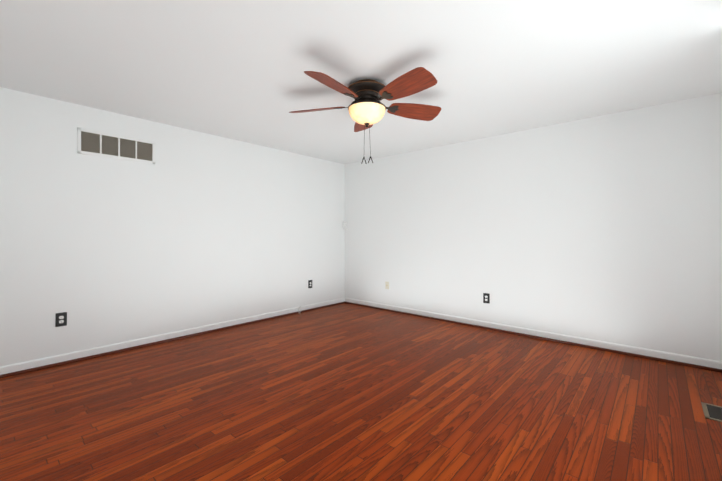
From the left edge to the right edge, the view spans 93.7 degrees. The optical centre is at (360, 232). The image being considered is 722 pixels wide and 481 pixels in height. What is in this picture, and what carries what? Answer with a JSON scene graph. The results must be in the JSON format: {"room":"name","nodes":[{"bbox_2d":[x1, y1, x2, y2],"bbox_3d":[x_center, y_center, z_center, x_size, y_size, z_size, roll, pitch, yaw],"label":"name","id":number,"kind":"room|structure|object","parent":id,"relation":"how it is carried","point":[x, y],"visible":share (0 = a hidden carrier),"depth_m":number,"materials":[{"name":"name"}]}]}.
{"room":"empty room","nodes":[
{"label":"empty room","id":0,"kind":"room"},
{"bbox_2d":[0,87,344,366],"bbox_3d":[-1.911,0.001,4.218,0.120,2.440,5.040,0,0,41],"label":"wall","id":1,"kind":"structure","parent":0,"point":[189,229],"depth_m":3.66,"materials":[{"name":"white paint"}]},
{"bbox_2d":[55,312,66,326],"bbox_3d":[-2.772,0.803,3.133,0.011,0.126,0.080,0,0,41],"label":"electrical outlet","id":2,"kind":"object","parent":1,"relation":"attached to","point":[61,319],"visible":1,"depth_m":3.13,"materials":[{"name":"black plastic"}]},
{"bbox_2d":[77,128,154,163],"bbox_3d":[-2.481,-0.878,3.474,0.010,0.245,0.665,0,0,41],"label":"air vent","id":3,"kind":"object","parent":1,"relation":"in","point":[98,143],"visible":1,"depth_m":3.45,"materials":[{"name":"white metal"}]},
{"bbox_2d":[0,298,344,374],"bbox_3d":[-1.861,1.176,4.168,0.013,0.088,4.800,0,0,41],"label":"baseboard","id":4,"kind":"structure","parent":1,"relation":"attached to","point":[6,369],"depth_m":3.62,"materials":[{"name":"white wood"}]},
{"bbox_2d":[0,301,344,377],"bbox_3d":[-1.847,1.209,4.156,0.023,0.023,4.800,0,0,41],"label":"trim","id":5,"kind":"structure","parent":1,"relation":"attached to","point":[95,356],"depth_m":3.60,"materials":[{"name":"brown wood"}]},
{"bbox_2d":[308,280,311,287],"bbox_3d":[-0.803,0.817,5.378,0.011,0.126,0.080,0,0,41],"label":"electrical outlet","id":6,"kind":"object","parent":1,"relation":"attached to","point":[309,283],"visible":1,"depth_m":5.37,"materials":[{"name":"plastic"}]},
{"bbox_2d":[0,303,721,480],"bbox_3d":[-0.028,1.272,2.559,5.130,0.120,5.040,0,0,41],"label":"floor","id":7,"kind":"structure","parent":0,"point":[345,392],"depth_m":2.31,"materials":[{"name":"brown wood"}]},
{"bbox_2d":[701,402,721,421],"bbox_3d":[2.407,1.207,2.251,0.190,0.006,0.275,0,0,41],"label":"floor vent","id":8,"kind":"object","parent":7,"relation":"in","point":[712,412],"visible":1,"depth_m":2.28,"materials":[{"name":"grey metal"}]},
{"bbox_2d":[0,0,721,163],"bbox_3d":[-0.028,-1.288,2.573,5.130,0.120,5.040,0,0,41],"label":"ceiling","id":9,"kind":"structure","parent":0,"point":[233,69],"depth_m":2.42,"materials":[{"name":"paint"}]},
{"bbox_2d":[289,67,440,163],"bbox_3d":[0.046,-0.907,2.788,1.322,0.640,1.315,0,0,41],"label":"ceiling fan","id":10,"kind":"object","parent":9,"relation":"hanging from","point":[366,107],"visible":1,"depth_m":2.70,"materials":[{"name":"brown wood"}]},
{"bbox_2d":[345,93,721,360],"bbox_3d":[1.489,0.002,4.508,4.610,2.440,0.120,0,0,41],"label":"wall","id":11,"kind":"structure","parent":0,"point":[606,228],"depth_m":3.75,"materials":[{"name":"white paint"}]},
{"bbox_2d":[483,293,489,303],"bbox_3d":[1.599,0.836,4.321,0.080,0.126,0.011,0,0,41],"label":"electrical outlet","id":12,"kind":"object","parent":11,"relation":"attached to","point":[486,297],"visible":1,"depth_m":4.32,"materials":[{"name":"plastic"}]},
{"bbox_2d":[345,298,721,368],"bbox_3d":[1.445,1.178,4.452,4.610,0.088,0.013,0,0,41],"label":"baseboard","id":13,"kind":"structure","parent":11,"relation":"attached to","point":[660,354],"depth_m":3.74,"materials":[{"name":"white wood"}]},
{"bbox_2d":[345,301,721,372],"bbox_3d":[1.433,1.210,4.438,4.610,0.023,0.023,0,0,41],"label":"trim","id":14,"kind":"structure","parent":11,"relation":"attached to","point":[619,352],"depth_m":3.72,"materials":[{"name":"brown wood"}]}
]}

